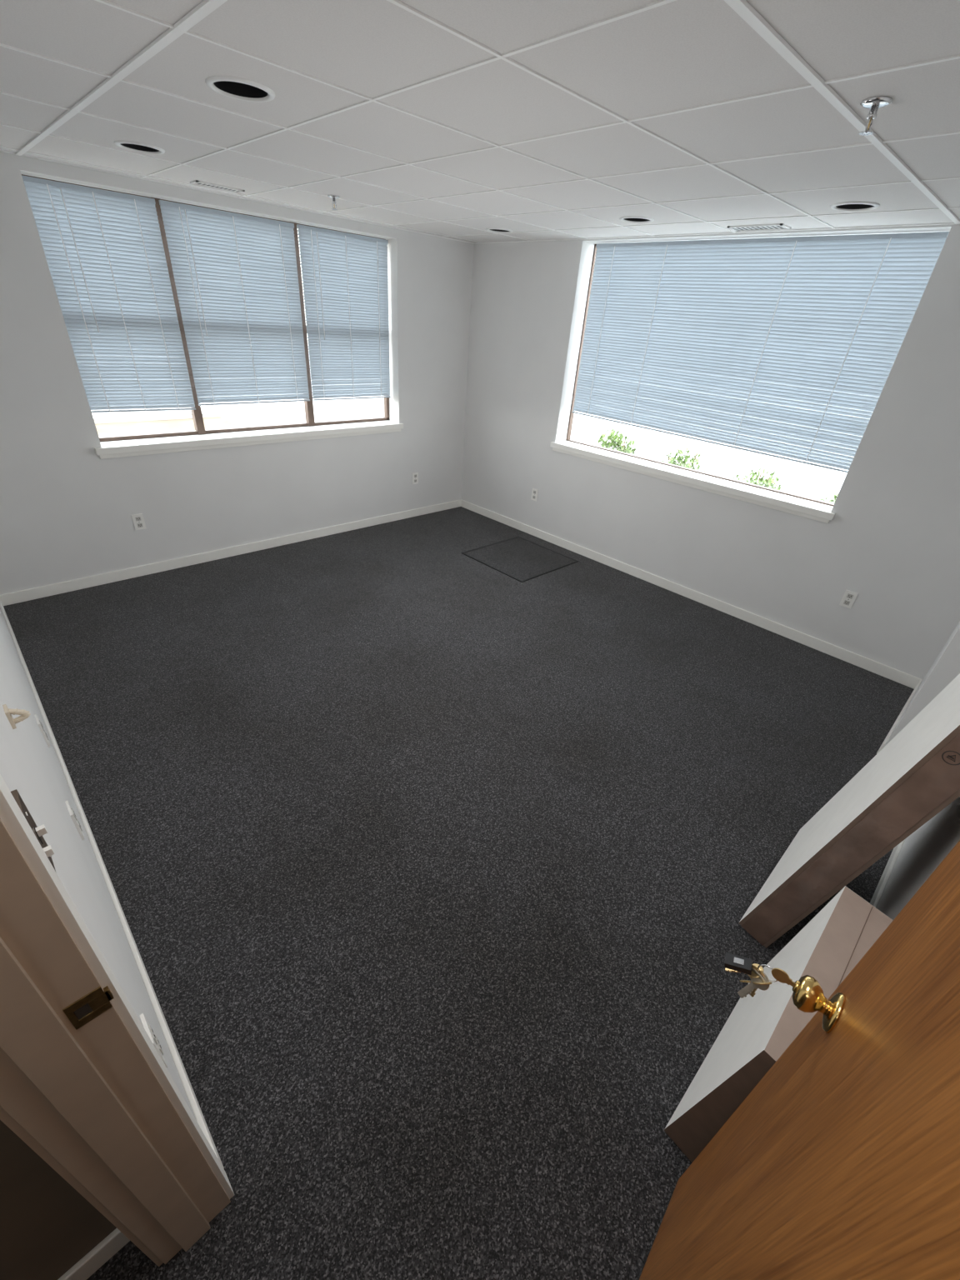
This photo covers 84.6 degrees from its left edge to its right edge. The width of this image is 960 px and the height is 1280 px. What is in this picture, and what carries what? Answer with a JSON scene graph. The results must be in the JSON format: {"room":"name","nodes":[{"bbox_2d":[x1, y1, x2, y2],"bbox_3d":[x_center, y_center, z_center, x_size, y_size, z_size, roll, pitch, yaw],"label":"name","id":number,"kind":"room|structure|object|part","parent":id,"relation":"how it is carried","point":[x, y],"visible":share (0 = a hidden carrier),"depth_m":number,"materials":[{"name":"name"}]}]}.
{"room":"empty office room","nodes":[
{"label":"empty office room","id":0,"kind":"room"},
{"bbox_2d":[0,1120,116,1279],"bbox_3d":[-1.386,0.588,0.173,1.682,2.570,0.120,-24,41,-38],"label":"wall","id":1,"kind":"structure","parent":0,"point":[47,1226],"depth_m":1.06,"materials":[{"name":"paint"}]},
{"bbox_2d":[57,1228,129,1279],"bbox_3d":[-1.387,1.657,0.812,1.546,0.085,0.014,-24,41,-38],"label":"baseboard","id":2,"kind":"structure","parent":1,"relation":"attached to","point":[85,1267],"depth_m":1.22,"materials":[{"name":"paint"}]},
{"bbox_2d":[0,607,196,1120],"bbox_3d":[-1.592,-0.232,1.486,0.150,2.570,5.150,-24,41,-38],"label":"wall","id":3,"kind":"structure","parent":0,"point":[27,765],"depth_m":1.33,"materials":[{"name":"paint"}]},
{"bbox_2d":[2,704,30,729],"bbox_3d":[-1.007,0.161,1.151,0.037,0.044,0.036,-24,41,-38],"label":"coat hook","id":4,"kind":"object","parent":3,"relation":"attached to","point":[24,714],"visible":1,"depth_m":1.14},
{"bbox_2d":[10,789,55,871],"bbox_3d":[-0.617,0.289,0.742,0.020,0.124,0.124,-24,41,-38],"label":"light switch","id":5,"kind":"object","parent":3,"relation":"attached to","point":[39,831],"visible":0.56,"depth_m":0.74,"materials":[{"name":"metal"}]},
{"bbox_2d":[34,714,50,747],"bbox_3d":[-1.753,0.364,2.115,0.010,0.120,0.076,-24,41,-38],"label":"electrical outlet","id":6,"kind":"object","parent":3,"relation":"attached to","point":[37,720],"visible":1,"depth_m":2.09,"materials":[{"name":"plastic"}]},
{"bbox_2d":[65,800,84,839],"bbox_3d":[-1.332,0.593,1.737,0.010,0.120,0.076,-24,41,-38],"label":"electrical outlet","id":7,"kind":"object","parent":3,"relation":"attached to","point":[72,813],"visible":1,"depth_m":1.72,"materials":[{"name":"plastic"}]},
{"bbox_2d":[0,600,224,1169],"bbox_3d":[-2.027,0.549,2.539,0.014,0.085,3.926,-24,41,-38],"label":"baseboard","id":8,"kind":"structure","parent":3,"relation":"attached to","point":[196,1108],"depth_m":1.82,"materials":[{"name":"paint"}]},
{"bbox_2d":[0,774,234,1266],"bbox_3d":[-0.329,0.742,0.499,0.178,2.112,0.977,-24,41,-38],"label":"door frame","id":9,"kind":"structure","parent":3,"relation":"attached to","point":[84,1085],"depth_m":0.83,"materials":[{"name":"paint"}]},
{"bbox_2d":[139,1013,167,1067],"bbox_3d":[-0.722,0.889,1.169,0.010,0.120,0.076,-24,41,-38],"label":"electrical outlet","id":10,"kind":"object","parent":3,"relation":"attached to","point":[147,1026],"visible":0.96,"depth_m":1.15,"materials":[{"name":"plastic"}]},
{"bbox_2d":[0,151,474,594],"bbox_3d":[-1.775,-2.084,4.487,4.738,2.570,0.220,-24,41,-38],"label":"wall","id":11,"kind":"structure","parent":0,"point":[67,511],"depth_m":4.18,"materials":[{"name":"paint"}]},
{"bbox_2d":[21,175,195,412],"bbox_3d":[-2.442,-2.247,3.595,0.703,1.288,0.048,-24,41,-38],"label":"blind","id":12,"kind":"object","parent":11,"relation":"attached to","point":[104,252],"visible":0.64,"depth_m":3.55,"materials":[{"name":"plastic"}]},
{"bbox_2d":[131,513,146,529],"bbox_3d":[-2.652,-0.918,4.102,0.076,0.120,0.010,-24,41,-38],"label":"electrical outlet","id":13,"kind":"object","parent":11,"relation":"attached to","point":[138,520],"visible":1,"depth_m":4.10,"materials":[{"name":"plastic"}]},
{"bbox_2d":[21,174,389,441],"bbox_3d":[-1.831,-2.495,4.260,2.585,1.500,0.060,-24,41,-38],"label":"frame","id":14,"kind":"object","parent":11,"relation":"attached to","point":[197,414],"visible":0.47,"depth_m":4.23,"materials":[{"name":"brown metal"}]},
{"bbox_2d":[0,499,461,605],"bbox_3d":[-1.804,-0.966,5.044,4.368,0.085,0.014,-24,41,-38],"label":"baseboard","id":15,"kind":"structure","parent":11,"relation":"attached to","point":[37,592],"depth_m":4.53,"materials":[{"name":"paint"}]},
{"bbox_2d":[158,200,309,405],"bbox_3d":[-1.823,-2.530,4.111,0.945,1.261,0.048,-24,41,-38],"label":"blind","id":16,"kind":"object","parent":11,"relation":"attached to","point":[236,278],"visible":1,"depth_m":4.07,"materials":[{"name":"plastic"}]},
{"bbox_2d":[94,420,403,459],"bbox_3d":[-1.807,-1.774,4.593,2.660,0.079,0.200,-24,41,-38],"label":"window sill","id":17,"kind":"structure","parent":11,"relation":"attached to","point":[111,449],"depth_m":4.34,"materials":[{"name":"paint"}]},
{"bbox_2d":[296,224,390,400],"bbox_3d":[-1.152,-2.824,4.679,0.840,1.261,0.048,-24,41,-38],"label":"blind","id":18,"kind":"object","parent":11,"relation":"attached to","point":[344,275],"visible":1,"depth_m":4.64,"materials":[{"name":"plastic"}]},
{"bbox_2d":[412,472,418,484],"bbox_3d":[-0.706,-1.764,5.755,0.076,0.120,0.010,-24,41,-38],"label":"electrical outlet","id":19,"kind":"object","parent":11,"relation":"attached to","point":[415,475],"visible":1,"depth_m":5.75,"materials":[{"name":"plastic"}]},
{"bbox_2d":[3,506,914,1279],"bbox_3d":[-0.484,0.541,2.949,6.420,0.120,6.020,-24,41,-38],"label":"floor","id":20,"kind":"structure","parent":0,"point":[434,871],"depth_m":2.25,"materials":[{"name":"grey carpet"}]},
{"bbox_2d":[461,536,578,582],"bbox_3d":[0.391,-0.808,5.146,0.817,0.006,0.802,-24,41,-38],"label":"access hatch","id":21,"kind":"object","parent":20,"relation":"on","point":[519,558],"visible":1,"depth_m":5.12,"materials":[{"name":"carpet"}]},
{"bbox_2d":[664,885,893,1162],"bbox_3d":[0.835,1.093,1.472,0.590,0.658,0.210,-24,41,-38],"label":"cardboard box","id":22,"kind":"object","parent":20,"relation":"on","point":[760,1027],"visible":0.6,"depth_m":1.38,"materials":[{"name":"white cardboard"}]},
{"bbox_2d":[738,673,959,947],"bbox_3d":[1.415,0.530,1.838,0.685,1.311,0.340,-24,41,-38],"label":"cardboard box","id":23,"kind":"object","parent":20,"relation":"on","point":[916,775],"visible":1,"depth_m":1.70,"materials":[{"name":"cardboard"}]},
{"bbox_2d":[0,0,959,242],"bbox_3d":[-0.305,-1.709,1.571,6.420,0.030,6.020,-24,41,-38],"label":"ceiling","id":24,"kind":"structure","parent":0,"point":[678,54],"depth_m":1.75,"materials":[{"name":"tile"}]},
{"bbox_2d":[114,140,164,154],"bbox_3d":[-1.671,-2.467,2.572,0.218,0.108,0.218,-24,41,-38],"label":"recessed light","id":25,"kind":"object","parent":24,"relation":"in","point":[137,147],"visible":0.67,"depth_m":2.63,"materials":[{"name":"white metal"}]},
{"bbox_2d":[190,180,244,193],"bbox_3d":[-1.679,-2.901,3.376,0.300,0.008,0.110,-24,41,-38],"label":"ceiling vent","id":26,"kind":"object","parent":24,"relation":"in","point":[196,182],"visible":1,"depth_m":3.37,"materials":[{"name":"white metal"}]},
{"bbox_2d":[205,75,275,102],"bbox_3d":[-0.801,-1.895,1.751,0.218,0.108,0.218,-24,41,-38],"label":"recessed light","id":27,"kind":"object","parent":24,"relation":"in","point":[239,88],"visible":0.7,"depth_m":1.81,"materials":[{"name":"white metal"}]},
{"bbox_2d":[327,195,339,209],"bbox_3d":[-0.943,-2.828,3.411,0.080,0.070,0.080,-24,41,-38],"label":"sprinkler","id":28,"kind":"object","parent":24,"relation":"attached to","point":[333,197],"visible":1,"depth_m":3.40,"materials":[{"name":"silver metal"}]},
{"bbox_2d":[0,0,959,244],"bbox_3d":[0.044,-2.092,2.277,4.368,0.008,4.900,-24,41,-38],"label":"grid","id":29,"kind":"object","parent":24,"relation":"attached to","point":[742,7],"visible":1,"depth_m":1.91,"materials":[{"name":"paint"}]},
{"bbox_2d":[485,227,513,233],"bbox_3d":[0.158,-3.298,4.167,0.218,0.108,0.218,-24,41,-38],"label":"recessed light","id":30,"kind":"object","parent":24,"relation":"in","point":[490,229],"visible":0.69,"depth_m":4.23,"materials":[{"name":"white metal"}]},
{"bbox_2d":[619,215,654,223],"bbox_3d":[1.003,-2.726,3.342,0.218,0.108,0.218,-24,41,-38],"label":"recessed light","id":31,"kind":"object","parent":24,"relation":"in","point":[636,219],"visible":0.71,"depth_m":3.40,"materials":[{"name":"white metal"}]},
{"bbox_2d":[727,223,791,231],"bbox_3d":[1.749,-2.588,3.309,0.150,0.008,0.340,-24,41,-38],"label":"ceiling vent","id":32,"kind":"object","parent":24,"relation":"in","point":[777,226],"visible":1,"depth_m":3.30,"materials":[{"name":"white metal"}]},
{"bbox_2d":[830,200,879,211],"bbox_3d":[1.876,-2.210,2.611,0.218,0.108,0.218,-24,41,-38],"label":"recessed light","id":33,"kind":"object","parent":24,"relation":"in","point":[857,205],"visible":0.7,"depth_m":2.67,"materials":[{"name":"white metal"}]},
{"bbox_2d":[858,95,892,135],"bbox_3d":[1.127,-1.505,1.519,0.080,0.070,0.080,-24,41,-38],"label":"sprinkler","id":34,"kind":"object","parent":24,"relation":"attached to","point":[875,102],"visible":1,"depth_m":1.50,"materials":[{"name":"silver metal"}]},
{"bbox_2d":[461,224,959,679],"bbox_3d":[1.617,-1.730,4.350,0.220,2.570,4.898,-24,41,-38],"label":"wall","id":35,"kind":"structure","parent":0,"point":[892,539],"depth_m":4.12,"materials":[{"name":"paint"}]},
{"bbox_2d":[530,488,538,501],"bbox_3d":[0.570,-1.518,5.509,0.010,0.120,0.076,-24,41,-38],"label":"electrical outlet","id":36,"kind":"object","parent":35,"relation":"attached to","point":[534,492],"visible":1,"depth_m":5.50,"materials":[{"name":"plastic"}]},
{"bbox_2d":[460,500,922,689],"bbox_3d":[1.385,-0.675,4.981,0.014,0.085,4.684,-24,41,-38],"label":"baseboard","id":37,"kind":"structure","parent":35,"relation":"attached to","point":[904,678],"depth_m":4.42,"materials":[{"name":"paint"}]},
{"bbox_2d":[550,440,834,523],"bbox_3d":[1.624,-1.392,4.443,0.200,0.079,2.530,-24,41,-38],"label":"window sill","id":38,"kind":"structure","parent":35,"relation":"attached to","point":[796,506],"depth_m":4.21,"materials":[{"name":"paint"}]},
{"bbox_2d":[565,244,834,506],"bbox_3d":[1.770,-2.130,4.092,0.050,1.570,2.470,-24,41,-38],"label":"frame","id":39,"kind":"object","parent":35,"relation":"attached to","point":[572,414],"visible":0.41,"depth_m":4.60,"materials":[{"name":"brown metal"}]},
{"bbox_2d":[571,231,949,472],"bbox_3d":[1.743,-2.204,3.979,0.030,1.316,2.385,-24,41,-38],"label":"blind","id":40,"kind":"object","parent":35,"relation":"attached to","point":[834,313],"visible":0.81,"depth_m":3.77,"materials":[{"name":"plastic"}]},
{"bbox_2d":[839,590,858,609],"bbox_3d":[2.611,-0.288,3.736,0.010,0.120,0.076,-24,41,-38],"label":"electrical outlet","id":41,"kind":"object","parent":35,"relation":"attached to","point":[849,597],"visible":1,"depth_m":3.73,"materials":[{"name":"plastic"}]},
{"bbox_2d":[876,620,959,919],"bbox_3d":[1.649,0.030,1.479,4.368,2.570,0.432,-24,41,-38],"label":"wall","id":42,"kind":"structure","parent":0,"point":[922,852],"depth_m":2.00,"materials":[{"name":"paint"}]},
{"bbox_2d":[639,840,959,1279],"bbox_3d":[0.316,0.757,0.625,0.103,2.018,0.868,27,38,32],"label":"leaf","id":43,"kind":"object","parent":42,"relation":"attached to","point":[842,1162],"depth_m":0.62,"materials":[{"name":"brown wood"}]},
{"bbox_2d":[724,951,795,998],"bbox_3d":[0.480,0.582,0.911,0.050,0.102,0.113,-24,41,-38],"label":"keys","id":44,"kind":"object","parent":43,"relation":"attached to","point":[733,962],"visible":1,"depth_m":0.91,"materials":[{"name":"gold metal"}]},
{"bbox_3d":[0.541,0.581,0.852,0.061,0.066,0.066,27,38,32],"label":"knob","id":45,"kind":"part","parent":43,"relation":"part of","materials":[{"name":"gold metal"}]},
{"bbox_2d":[870,680,922,908],"bbox_3d":[1.487,1.044,2.186,4.354,0.085,0.246,-24,41,-38],"label":"baseboard","id":46,"kind":"structure","parent":42,"relation":"attached to","point":[884,878],"depth_m":2.31,"materials":[{"name":"paint"}]},
{"label":"outside","id":47,"kind":"structure","parent":0,"visible":0},
{"bbox_2d":[104,349,873,503],"bbox_3d":[14.306,-7.778,18.870,39.780,0.050,60.000,-24,41,-38],"label":"outdoor background","id":48,"kind":"structure","parent":47,"point":[799,478],"depth_m":11.96,"materials":[{"name":"concrete"}]},
{"bbox_2d":[595,428,637,454],"bbox_3d":[1.506,-1.817,6.206,0.517,1.270,0.527,2,32,-5],"label":"shrub","id":49,"kind":"object","parent":48,"relation":"on","point":[612,443],"visible":0.36,"depth_m":5.91,"materials":[{"name":"green plant"}]},
{"bbox_2d":[657,447,706,472],"bbox_3d":[2.066,-1.463,5.739,0.565,1.230,0.576,-24,41,-38],"label":"shrub","id":50,"kind":"object","parent":48,"relation":"on","point":[673,460],"visible":0.2,"depth_m":5.46,"materials":[{"name":"green plant"}]},
{"bbox_2d":[732,465,784,490],"bbox_3d":[2.618,-1.115,5.262,0.552,1.210,0.557,-24,41,-38],"label":"shrub","id":51,"kind":"object","parent":48,"relation":"on","point":[767,482],"visible":0.21,"depth_m":5.00,"materials":[{"name":"green plant"}]},
{"bbox_2d":[819,491,839,502],"bbox_3d":[3.129,-0.776,4.837,0.508,1.145,0.494,-24,41,-38],"label":"shrub","id":52,"kind":"object","parent":48,"relation":"on","point":[831,500],"visible":0.02,"depth_m":4.63,"materials":[{"name":"green plant"}]},
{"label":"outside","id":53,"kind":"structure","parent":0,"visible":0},
{"bbox_2d":[75,355,220,424],"bbox_3d":[-31.148,-5.164,8.620,40.200,0.140,31.950,-24,41,-38],"label":"ground","id":54,"kind":"structure","parent":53,"point":[119,417],"depth_m":10.85,"materials":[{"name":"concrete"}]},
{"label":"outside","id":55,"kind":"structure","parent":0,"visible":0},
{"bbox_2d":[95,416,243,436],"bbox_3d":[-17.572,3.148,-3.113,40.200,0.050,7.900,-24,41,-38],"label":"ground","id":56,"kind":"structure","parent":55,"point":[172,425],"depth_m":10.20,"materials":[{"name":"white"}]}
]}

